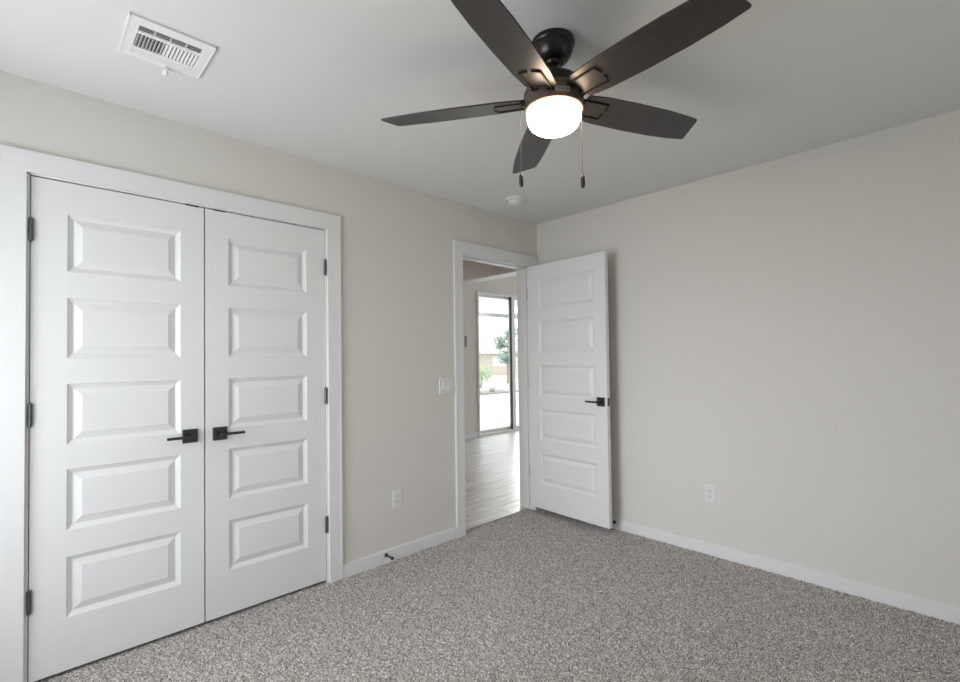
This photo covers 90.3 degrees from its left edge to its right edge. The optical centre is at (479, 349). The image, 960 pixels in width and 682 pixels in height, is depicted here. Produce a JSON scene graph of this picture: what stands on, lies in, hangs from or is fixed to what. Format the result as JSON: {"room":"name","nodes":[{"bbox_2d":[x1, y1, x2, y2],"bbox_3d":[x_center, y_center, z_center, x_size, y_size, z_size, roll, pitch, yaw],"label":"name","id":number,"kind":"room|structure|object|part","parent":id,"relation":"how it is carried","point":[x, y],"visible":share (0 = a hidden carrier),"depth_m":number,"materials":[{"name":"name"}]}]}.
{"room":"empty bedroom","nodes":[
{"label":"empty bedroom","id":0,"kind":"room"},
{"bbox_2d":[0,71,536,563],"bbox_3d":[-0.878,0.189,2.901,3.977,2.560,0.140,0,-2,-44],"label":"wall","id":1,"kind":"structure","parent":0,"point":[397,302],"depth_m":2.99,"materials":[{"name":"white paint"}]},
{"bbox_2d":[26,176,203,681],"bbox_3d":[-1.578,0.311,2.124,0.632,2.037,0.091,0,-2,-44],"label":"door","id":2,"kind":"structure","parent":1,"relation":"in","point":[115,409],"depth_m":2.10,"materials":[{"name":"white paint"}]},
{"bbox_3d":[-1.399,0.416,2.238,0.115,0.013,0.014,0,-2,-44],"label":"lever","id":3,"kind":"part","parent":2,"relation":"part of","materials":[{"name":"black metal"}]},
{"bbox_3d":[-1.397,0.417,2.302,0.065,0.065,0.010,0,-2,-44],"label":"handle","id":4,"kind":"part","parent":2,"relation":"part of","materials":[{"name":"black metal"}]},
{"bbox_2d":[0,144,342,681],"bbox_3d":[-1.398,0.285,2.389,1.450,2.162,0.161,0,-2,-44],"label":"door frame","id":5,"kind":"structure","parent":1,"relation":"attached to","point":[15,163],"depth_m":1.91,"materials":[{"name":"white wood"}]},
{"bbox_2d":[204,208,327,621],"bbox_3d":[-1.117,0.314,2.564,0.633,2.037,0.091,0,-2,-44],"label":"door","id":6,"kind":"structure","parent":1,"relation":"in","point":[266,520],"depth_m":2.54,"materials":[{"name":"white paint"}]},
{"bbox_3d":[-1.302,0.421,2.393,0.065,0.065,0.010,0,-2,-44],"label":"handle","id":7,"kind":"part","parent":6,"relation":"part of","materials":[{"name":"black metal"}]},
{"bbox_3d":[-1.238,0.420,2.392,0.115,0.013,0.014,0,-2,-44],"label":"lever","id":8,"kind":"part","parent":6,"relation":"part of","materials":[{"name":"black metal"}]},
{"bbox_2d":[392,489,401,507],"bbox_3d":[-0.537,0.968,3.102,0.070,0.115,0.009,0,-2,-44],"label":"wall outlet","id":9,"kind":"object","parent":1,"relation":"attached to","point":[397,494],"visible":1,"depth_m":3.10,"materials":[{"name":"white plastic"}]},
{"bbox_2d":[343,527,456,577],"bbox_3d":[-0.492,1.323,3.129,0.898,0.093,0.016,0,-2,-44],"label":"baseboard","id":10,"kind":"structure","parent":1,"relation":"attached to","point":[351,568],"depth_m":3.08,"materials":[{"name":"white wood"}]},
{"bbox_2d":[439,377,453,393],"bbox_3d":[-0.237,0.258,3.404,0.128,0.115,0.017,0,-2,-44],"label":"light switch","id":11,"kind":"object","parent":1,"relation":"attached to","point":[446,386],"visible":1,"depth_m":3.40,"materials":[{"name":"white plastic"}]},
{"bbox_2d":[453,239,540,537],"bbox_3d":[0.112,0.290,3.843,0.953,2.170,0.180,0,-2,-44],"label":"door frame","id":12,"kind":"structure","parent":1,"relation":"attached to","point":[460,248],"depth_m":3.75,"materials":[{"name":"white wood"}]},
{"bbox_2d":[466,508,527,530],"bbox_3d":[0.134,1.362,3.809,0.779,0.024,0.011,0,-2,-44],"label":"trim","id":13,"kind":"structure","parent":1,"relation":"attached to","point":[526,508],"depth_m":3.79,"materials":[{"name":"grey metal"}]},
{"bbox_2d":[527,251,611,528],"bbox_3d":[0.675,0.297,3.746,0.147,2.002,0.773,0,-1,-41],"label":"door","id":14,"kind":"structure","parent":1,"relation":"in","point":[568,321],"depth_m":3.69,"materials":[{"name":"white paint"}]},
{"bbox_3d":[0.879,0.382,3.479,0.010,0.065,0.065,0,-1,-41],"label":"handle","id":15,"kind":"part","parent":14,"relation":"part of","materials":[{"name":"black metal"}]},
{"bbox_2d":[0,0,959,224],"bbox_3d":[0.272,-1.191,1.603,4.117,0.120,3.669,0,-2,-44],"label":"ceiling","id":16,"kind":"structure","parent":0,"point":[315,80],"depth_m":1.99,"materials":[{"name":"white paint"}]},
{"bbox_2d":[118,11,216,79],"bbox_3d":[-1.151,-1.087,1.759,0.262,0.045,0.271,0,-2,-44],"label":"ceiling vent","id":17,"kind":"object","parent":16,"relation":"in","point":[147,40],"visible":1,"depth_m":1.75,"materials":[{"name":"white metal"}]},
{"bbox_3d":[-1.226,-1.081,1.856,0.025,0.039,0.009,-1,-1,15],"label":"damper lever","id":18,"kind":"part","parent":17,"relation":"part of","materials":[{"name":"white metal"}]},
{"bbox_2d":[505,196,525,206],"bbox_3d":[0.257,-1.071,3.477,0.150,0.047,0.150,0,-2,-44],"label":"smoke detector","id":19,"kind":"object","parent":16,"relation":"attached to","point":[514,201],"visible":1,"depth_m":3.44,"materials":[{"name":"white plastic"}]},
{"bbox_2d":[381,0,751,187],"bbox_3d":[0.307,-0.859,1.713,1.248,0.540,1.214,0,-2,-44],"label":"ceiling fan","id":20,"kind":"object","parent":16,"relation":"hanging from","point":[554,103],"visible":1,"depth_m":1.64,"materials":[{"name":"brown wood"}]},
{"bbox_3d":[-0.108,-0.902,1.834,0.542,0.006,0.144,-1,12,13],"label":"blade","id":21,"kind":"part","parent":20,"relation":"part of","materials":[{"name":"brown wood"}]},
{"bbox_3d":[0.078,-0.913,1.412,0.144,0.006,0.542,14,6,29],"label":"blade","id":22,"kind":"part","parent":20,"relation":"part of","materials":[{"name":"brown wood"}]},
{"bbox_3d":[0.150,-0.618,1.744,0.016,0.050,0.015,0,-2,-44],"label":"pull knob","id":23,"kind":"part","parent":20,"relation":"part of","materials":[{"name":"black metal"}]},
{"bbox_3d":[0.159,-0.772,1.747,0.024,0.265,0.008,-1,-1,1],"label":"pull chain","id":24,"kind":"part","parent":20,"relation":"part of","materials":[{"name":"grey"}]},
{"bbox_3d":[0.238,-0.901,2.134,0.144,0.006,0.542,-14,0,-5],"label":"blade","id":25,"kind":"part","parent":20,"relation":"part of","materials":[{"name":"brown wood"}]},
{"bbox_3d":[0.271,-0.834,1.747,0.197,0.078,0.197,0,-2,-44],"label":"lamp shade","id":26,"kind":"part","parent":20,"relation":"part of","materials":[{"name":"white glass"}]},
{"bbox_3d":[0.373,-0.771,1.747,0.007,0.271,0.007,0,-2,-44],"label":"pull chain","id":27,"kind":"part","parent":20,"relation":"part of","materials":[{"name":"grey"}]},
{"bbox_3d":[0.376,-0.613,1.744,0.016,0.050,0.015,0,-2,-44],"label":"pull knob","id":28,"kind":"part","parent":20,"relation":"part of","materials":[{"name":"black metal"}]},
{"bbox_3d":[0.630,-0.910,1.891,0.542,0.006,0.144,0,-14,-21],"label":"blade","id":29,"kind":"part","parent":20,"relation":"part of","materials":[{"name":"brown wood"}]},
{"bbox_3d":[0.513,-0.918,1.447,0.144,0.006,0.542,17,-12,-37],"label":"blade","id":30,"kind":"part","parent":20,"relation":"part of","materials":[{"name":"brown wood"}]},
{"bbox_2d":[463,276,516,433],"bbox_3d":[0.040,0.127,8.033,7.250,2.860,0.150,0,-2,-44],"label":"wall","id":31,"kind":"structure","parent":0,"point":[507,285],"depth_m":7.78,"materials":[{"name":"white paint"}]},
{"bbox_2d":[465,432,477,438],"bbox_3d":[-1.241,1.395,6.659,3.350,0.105,0.016,0,-2,-44],"label":"baseboard","id":32,"kind":"structure","parent":31,"relation":"attached to","point":[475,434],"depth_m":7.70,"materials":[{"name":"white wood"}]},
{"bbox_2d":[476,290,518,436],"bbox_3d":[0.581,0.242,8.505,1.815,2.415,0.130,0,-2,-44],"label":"door","id":33,"kind":"structure","parent":31,"relation":"in","point":[511,299],"depth_m":8.43,"materials":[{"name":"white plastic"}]},
{"bbox_3d":[0.891,0.241,8.770,0.930,2.330,0.035,0,-2,-44],"label":"sash","id":34,"kind":"part","parent":33,"relation":"part of","materials":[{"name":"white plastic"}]},
{"bbox_2d":[463,260,516,279],"bbox_3d":[-0.330,0.079,5.317,0.150,2.860,3.271,0,-2,-44],"label":"ceiling","id":35,"kind":"structure","parent":0,"point":[471,269],"depth_m":4.87,"materials":[{"name":"white paint"}]},
{"bbox_2d":[463,270,516,284],"bbox_3d":[-0.040,-0.726,5.018,0.158,0.015,1.420,0,-2,-44],"label":"trim","id":36,"kind":"structure","parent":35,"relation":"attached to","point":[509,273],"depth_m":4.82,"materials":[{"name":"white wood"}]},
{"bbox_2d":[34,431,959,681],"bbox_3d":[1.373,1.411,4.727,9.875,0.110,6.614,0,-2,-44],"label":"floor","id":37,"kind":"structure","parent":0,"point":[529,595],"depth_m":2.30,"materials":[{"name":"grey carpet"}]},
{"bbox_2d":[536,109,959,606],"bbox_3d":[1.776,0.155,2.899,0.140,2.560,3.529,0,-2,-44],"label":"wall","id":38,"kind":"structure","parent":0,"point":[784,333],"depth_m":2.73,"materials":[{"name":"white paint"}]},
{"bbox_2d":[704,484,715,503],"bbox_3d":[1.488,0.934,3.090,0.009,0.115,0.070,0,-2,-44],"label":"wall outlet","id":39,"kind":"object","parent":38,"relation":"attached to","point":[709,490],"visible":1,"depth_m":3.09,"materials":[{"name":"white plastic"}]},
{"bbox_2d":[612,517,959,624],"bbox_3d":[1.687,1.290,2.876,0.016,0.093,3.389,0,-2,-44],"label":"baseboard","id":40,"kind":"structure","parent":38,"relation":"attached to","point":[938,610],"depth_m":2.70,"materials":[{"name":"white wood"}]},
{"label":"outside","id":41,"kind":"structure","parent":0,"visible":0},
{"bbox_2d":[479,297,516,315],"bbox_3d":[1.012,-1.076,11.620,14.500,0.100,3.640,0,-2,-44],"label":"roof porch","id":42,"kind":"structure","parent":41,"point":[486,305],"depth_m":11.37,"materials":[{"name":"grey"}]},
{"bbox_2d":[479,313,516,318],"bbox_3d":[-0.174,-0.962,12.862,14.500,0.090,0.200,0,-2,-44],"label":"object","id":43,"kind":"structure","parent":42,"relation":"attached to","point":[480,314],"depth_m":13.29,"materials":[{"name":"grey"}]},
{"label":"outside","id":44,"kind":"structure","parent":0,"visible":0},
{"bbox_2d":[480,392,518,429],"bbox_3d":[40.463,1.942,51.739,190.000,0.100,7.340,0,-2,-44],"label":"ground","id":45,"kind":"structure","parent":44,"point":[494,408],"depth_m":12.66,"materials":[{"name":"concrete"}]},
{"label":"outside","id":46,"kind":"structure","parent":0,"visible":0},
{"bbox_2d":[480,390,517,394],"bbox_3d":[37.826,1.994,54.502,190.000,0.170,0.300,0,-2,-44],"label":"curb","id":47,"kind":"object","parent":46,"point":[497,392],"depth_m":18.78,"materials":[{"name":"grey concrete"}]},
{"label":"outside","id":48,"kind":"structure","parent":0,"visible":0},
{"bbox_2d":[480,375,517,390],"bbox_3d":[-4.232,3.850,120.289,280.000,0.080,300.000,0,-2,-44],"label":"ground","id":49,"kind":"structure","parent":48,"point":[499,380],"depth_m":29.38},
{"bbox_2d":[480,387,489,392],"bbox_3d":[0.169,1.685,19.453,0.442,0.313,0.481,0,-2,-44],"label":"boulder","id":50,"kind":"object","parent":49,"relation":"on","point":[484,389],"visible":0.72,"depth_m":19.30,"materials":[{"name":"stone"}]},
{"bbox_2d":[479,332,493,370],"bbox_3d":[0.177,0.319,39.665,2.756,3.739,2.359,-1,-1,-5],"label":"bare tree","id":51,"kind":"object","parent":49,"relation":"on","point":[486,348],"visible":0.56,"depth_m":39.91,"materials":[{"name":"grey plant"}]},
{"bbox_2d":[480,364,493,387],"bbox_3d":[0.025,1.266,21.958,1.202,1.177,1.210,0,-2,-44],"label":"shrub","id":52,"kind":"object","parent":49,"relation":"on","point":[482,373],"visible":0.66,"depth_m":21.89,"materials":[{"name":"green plant"}]},
{"bbox_2d":[485,383,497,391],"bbox_3d":[0.478,1.663,20.476,0.572,0.409,0.594,-1,-1,-7],"label":"boulder","id":53,"kind":"object","parent":49,"relation":"on","point":[493,386],"visible":0.57,"depth_m":20.26,"materials":[{"name":"stone"}]},
{"bbox_2d":[479,338,517,374],"bbox_3d":[1.375,0.607,43.968,10.600,3.300,7.000,-1,-1,-6],"label":"house","id":54,"kind":"structure","parent":49,"relation":"on","point":[498,368],"depth_m":40.95,"materials":[{"name":"brick"}]},
{"bbox_2d":[495,387,504,391],"bbox_3d":[0.838,1.699,19.964,0.417,0.248,0.402,-1,-1,-9],"label":"boulder","id":55,"kind":"object","parent":49,"relation":"on","point":[496,388],"visible":0.67,"depth_m":19.83,"materials":[{"name":"stone"}]},
{"bbox_2d":[492,328,517,383],"bbox_3d":[1.674,0.310,26.912,1.772,3.228,2.173,0,-2,-44],"label":"evergreen tree","id":56,"kind":"object","parent":49,"relation":"on","point":[502,339],"visible":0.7,"depth_m":26.88,"materials":[{"name":"green plant"}]},
{"bbox_2d":[497,322,517,378],"bbox_3d":[2.330,0.055,32.545,2.023,3.938,2.895,0,-2,-44],"label":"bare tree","id":57,"kind":"object","parent":49,"relation":"on","point":[507,322],"visible":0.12,"depth_m":32.86,"materials":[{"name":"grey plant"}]}
]}

